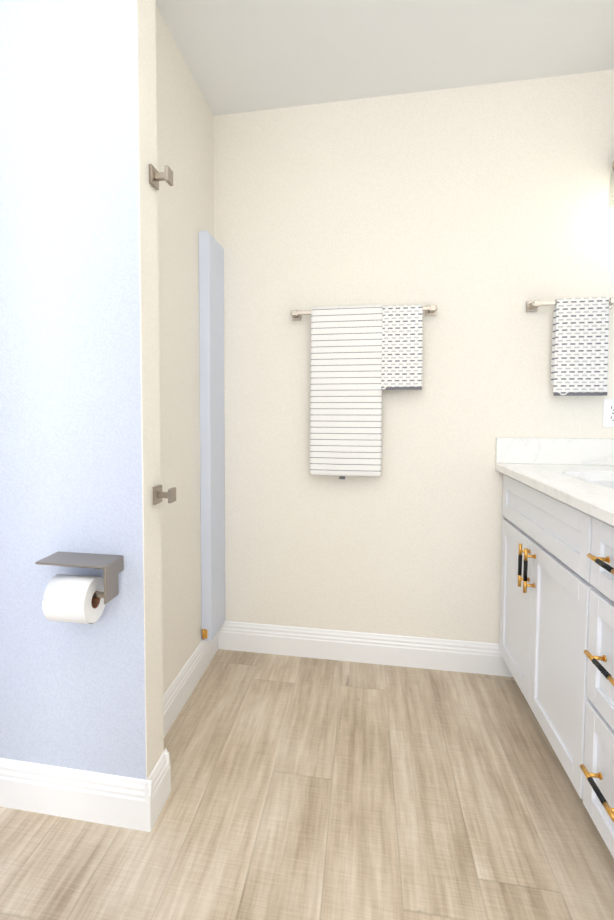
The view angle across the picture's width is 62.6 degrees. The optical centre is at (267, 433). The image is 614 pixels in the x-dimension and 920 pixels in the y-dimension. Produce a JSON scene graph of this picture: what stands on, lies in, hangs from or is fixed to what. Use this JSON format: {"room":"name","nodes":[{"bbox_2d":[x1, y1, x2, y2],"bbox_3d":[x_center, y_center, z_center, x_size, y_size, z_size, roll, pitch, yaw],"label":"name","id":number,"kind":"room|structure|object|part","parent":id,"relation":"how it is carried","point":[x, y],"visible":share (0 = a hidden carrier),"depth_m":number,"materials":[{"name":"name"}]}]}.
{"room":"bathroom","nodes":[
{"label":"bathroom","id":0,"kind":"room"},
{"bbox_2d":[0,0,145,779],"bbox_3d":[-0.914,-0.164,1.471,1.221,2.440,0.115,1,3,11],"label":"wall","id":1,"kind":"structure","parent":0,"point":[72,695],"depth_m":1.34,"materials":[{"name":"paint"}]},
{"bbox_2d":[0,758,151,831],"bbox_3d":[-0.859,0.992,1.454,1.119,0.132,0.015,1,3,11],"label":"baseboard","id":2,"kind":"structure","parent":1,"relation":"attached to","point":[99,798],"depth_m":1.38,"materials":[{"name":"white wood"}]},
{"bbox_2d":[35,551,123,623],"bbox_3d":[-0.487,0.401,1.292,0.193,0.155,0.129,1,3,11],"label":"toilet paper holder","id":3,"kind":"object","parent":1,"relation":"attached to","point":[77,599],"visible":1,"depth_m":1.26,"materials":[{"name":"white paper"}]},
{"bbox_2d":[164,751,170,767],"bbox_3d":[-0.341,0.991,1.485,0.113,0.132,0.015,1,3,11],"label":"baseboard","id":4,"kind":"structure","parent":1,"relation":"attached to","point":[168,757],"depth_m":1.47,"materials":[{"name":"white wood"}]},
{"bbox_2d":[136,0,163,779],"bbox_3d":[-0.314,-0.158,1.354,0.003,2.440,0.114,1,3,11],"label":"wall","id":5,"kind":"structure","parent":0,"point":[148,266],"depth_m":1.35,"materials":[{"name":"beige paint"}]},
{"bbox_2d":[145,748,170,831],"bbox_3d":[-0.305,0.995,1.412,0.015,0.132,0.144,1,3,11],"label":"baseboard","id":6,"kind":"structure","parent":5,"relation":"attached to","point":[159,777],"depth_m":1.40,"materials":[{"name":"white wood"}]},
{"bbox_2d":[149,164,172,189],"bbox_3d":[-0.282,-0.688,1.344,0.052,0.048,0.048,1,3,11],"label":"robe hook","id":7,"kind":"object","parent":5,"relation":"attached to","point":[155,176],"visible":1,"depth_m":1.33,"materials":[{"name":"silver metal"}]},
{"bbox_2d":[153,485,175,504],"bbox_3d":[-0.282,0.169,1.389,0.052,0.048,0.048,1,3,11],"label":"robe hook","id":8,"kind":"object","parent":5,"relation":"attached to","point":[159,494],"visible":1,"depth_m":1.38,"materials":[{"name":"silver metal"}]},
{"bbox_2d":[156,6,213,694],"bbox_3d":[-0.396,-0.186,1.888,0.140,2.440,0.903,1,3,11],"label":"wall","id":9,"kind":"structure","parent":0,"point":[185,145],"depth_m":1.88,"materials":[{"name":"beige paint"}]},
{"bbox_2d":[163,632,217,737],"bbox_3d":[-0.320,0.968,1.933,0.015,0.132,0.903,1,3,11],"label":"baseboard","id":10,"kind":"structure","parent":9,"relation":"attached to","point":[178,692],"depth_m":1.95,"materials":[{"name":"white wood"}]},
{"bbox_2d":[199,230,224,640],"bbox_3d":[-0.239,0.016,2.212,0.045,1.732,0.224,1,3,11],"label":"closet door","id":11,"kind":"structure","parent":9,"relation":"in","point":[211,339],"depth_m":2.14,"materials":[{"name":"white wood"}]},
{"bbox_2d":[0,649,613,919],"bbox_3d":[-0.184,1.153,0.603,3.013,0.100,3.718,1,3,11],"label":"floor","id":12,"kind":"structure","parent":0,"point":[304,788],"depth_m":1.38,"materials":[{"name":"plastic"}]},
{"bbox_2d":[495,466,613,857],"bbox_3d":[1.059,0.635,1.209,0.572,0.872,1.754,1,3,11],"label":"bathroom vanity","id":13,"kind":"object","parent":12,"relation":"on","point":[556,637],"depth_m":1.44,"materials":[{"name":"white wood"}]},
{"bbox_3d":[0.953,0.645,1.919,0.020,0.566,0.392,1,3,11],"label":"door","id":14,"kind":"part","parent":13,"relation":"part of","materials":[{"name":"white wood"}]},
{"bbox_3d":[0.893,0.457,1.750,0.036,0.150,0.016,1,3,11],"label":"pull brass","id":15,"kind":"part","parent":13,"relation":"part of","materials":[{"name":"orange"}]},
{"bbox_3d":[0.882,0.460,1.691,0.036,0.150,0.016,1,3,11],"label":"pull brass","id":16,"kind":"part","parent":13,"relation":"part of","materials":[{"name":"orange"}]},
{"bbox_2d":[495,462,613,521],"bbox_3d":[1.060,0.184,1.176,0.565,0.032,1.776,1,3,11],"label":"countertop","id":17,"kind":"structure","parent":13,"relation":"on","point":[562,478],"depth_m":1.60,"materials":[{"name":"white stone"}]},
{"bbox_2d":[579,474,613,485],"bbox_3d":[1.152,0.251,1.592,0.330,0.170,0.480,1,3,11],"label":"sink","id":18,"kind":"object","parent":17,"relation":"in","point":[606,479],"depth_m":1.80,"materials":[{"name":"white ceramic"}]},
{"bbox_3d":[0.874,0.666,1.514,0.020,0.566,0.428,1,3,11],"label":"door","id":19,"kind":"part","parent":13,"relation":"part of","materials":[{"name":"white wood"}]},
{"bbox_3d":[0.775,0.826,1.159,0.036,0.015,0.165,1,3,11],"label":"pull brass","id":20,"kind":"part","parent":13,"relation":"part of","materials":[{"name":"orange"}]},
{"bbox_3d":[0.802,0.831,1.154,0.020,0.274,0.298,1,3,11],"label":"drawer","id":21,"kind":"part","parent":13,"relation":"part of","materials":[{"name":"white wood"}]},
{"bbox_3d":[0.775,0.536,1.144,0.036,0.015,0.165,1,3,11],"label":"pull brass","id":22,"kind":"part","parent":13,"relation":"part of","materials":[{"name":"orange"}]},
{"bbox_3d":[0.802,0.542,1.139,0.020,0.279,0.298,1,3,11],"label":"drawer","id":23,"kind":"part","parent":13,"relation":"part of","materials":[{"name":"white wood"}]},
{"bbox_3d":[0.775,0.298,1.131,0.036,0.015,0.165,1,3,11],"label":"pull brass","id":24,"kind":"part","parent":13,"relation":"part of","materials":[{"name":"orange"}]},
{"bbox_3d":[0.802,0.303,1.126,0.020,0.172,0.298,1,3,11],"label":"drawer","id":25,"kind":"part","parent":13,"relation":"part of","materials":[{"name":"white wood"}]},
{"bbox_2d":[155,0,613,115],"bbox_3d":[-0.184,-1.384,0.471,3.013,0.100,3.718,1,3,11],"label":"ceiling","id":26,"kind":"structure","parent":0,"point":[239,56],"depth_m":1.82,"materials":[{"name":"white paint"}]},
{"bbox_2d":[213,70,613,643],"bbox_3d":[0.160,-0.207,2.300,3.013,2.440,0.120,1,3,11],"label":"wall","id":27,"kind":"structure","parent":0,"point":[478,216],"depth_m":2.15,"materials":[{"name":"beige paint"}]},
{"bbox_2d":[291,304,436,478],"bbox_3d":[0.402,-0.175,2.147,0.611,0.735,0.091,1,3,11],"label":"towel rail","id":28,"kind":"object","parent":27,"relation":"attached to","point":[363,357],"visible":1,"depth_m":2.11,"materials":[{"name":"white fabric"}]},
{"bbox_2d":[310,304,382,476],"bbox_3d":[0.336,-0.181,2.143,0.306,0.724,0.062,1,3,11],"label":"towel","id":29,"kind":"object","parent":28,"relation":"hanging from","point":[346,382],"depth_m":2.12,"materials":[{"name":"white fabric"}]},
{"bbox_2d":[218,621,512,676],"bbox_3d":[0.408,0.951,2.243,1.295,0.132,0.015,1,3,11],"label":"baseboard","id":30,"kind":"structure","parent":27,"relation":"attached to","point":[430,653],"depth_m":2.23,"materials":[{"name":"white wood"}]},
{"bbox_2d":[495,438,613,465],"bbox_3d":[1.218,0.070,2.035,0.544,0.105,0.020,1,3,11],"label":"backsplash","id":31,"kind":"structure","parent":27,"relation":"attached to","point":[581,451],"depth_m":2.03,"materials":[{"name":"white stone"}]},
{"bbox_2d":[526,297,613,395],"bbox_3d":[1.199,-0.343,1.987,0.312,0.385,0.083,1,3,11],"label":"towel rail","id":32,"kind":"object","parent":27,"relation":"attached to","point":[579,364],"visible":1,"depth_m":1.95,"materials":[{"name":"white fabric"}]},
{"bbox_2d":[551,297,608,395],"bbox_3d":[1.221,-0.339,1.964,0.193,0.382,0.046,1,3,11],"label":"towel","id":33,"kind":"object","parent":32,"relation":"hanging from","point":[579,364],"depth_m":1.95,"materials":[{"name":"white fabric"}]},
{"bbox_2d":[603,399,613,426],"bbox_3d":[1.378,-0.083,2.003,0.070,0.114,0.008,1,3,11],"label":"electrical outlet plate","id":34,"kind":"object","parent":27,"relation":"attached to","point":[608,412],"visible":1,"depth_m":2.00,"materials":[{"name":"white plastic"}]},
{"bbox_3d":[1.225,-0.098,0.202,0.120,2.440,3.598,1,3,11],"label":"wall","id":35,"kind":"structure","parent":0,"visible":0},
{"bbox_2d":[608,161,613,211],"bbox_3d":[1.284,-0.962,1.290,0.193,0.261,1.430,1,3,11],"label":"sconce","id":36,"kind":"object","parent":35,"relation":"attached to","point":[610,196],"visible":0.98,"depth_m":1.92,"materials":[{"name":"silver metal"}]}
]}

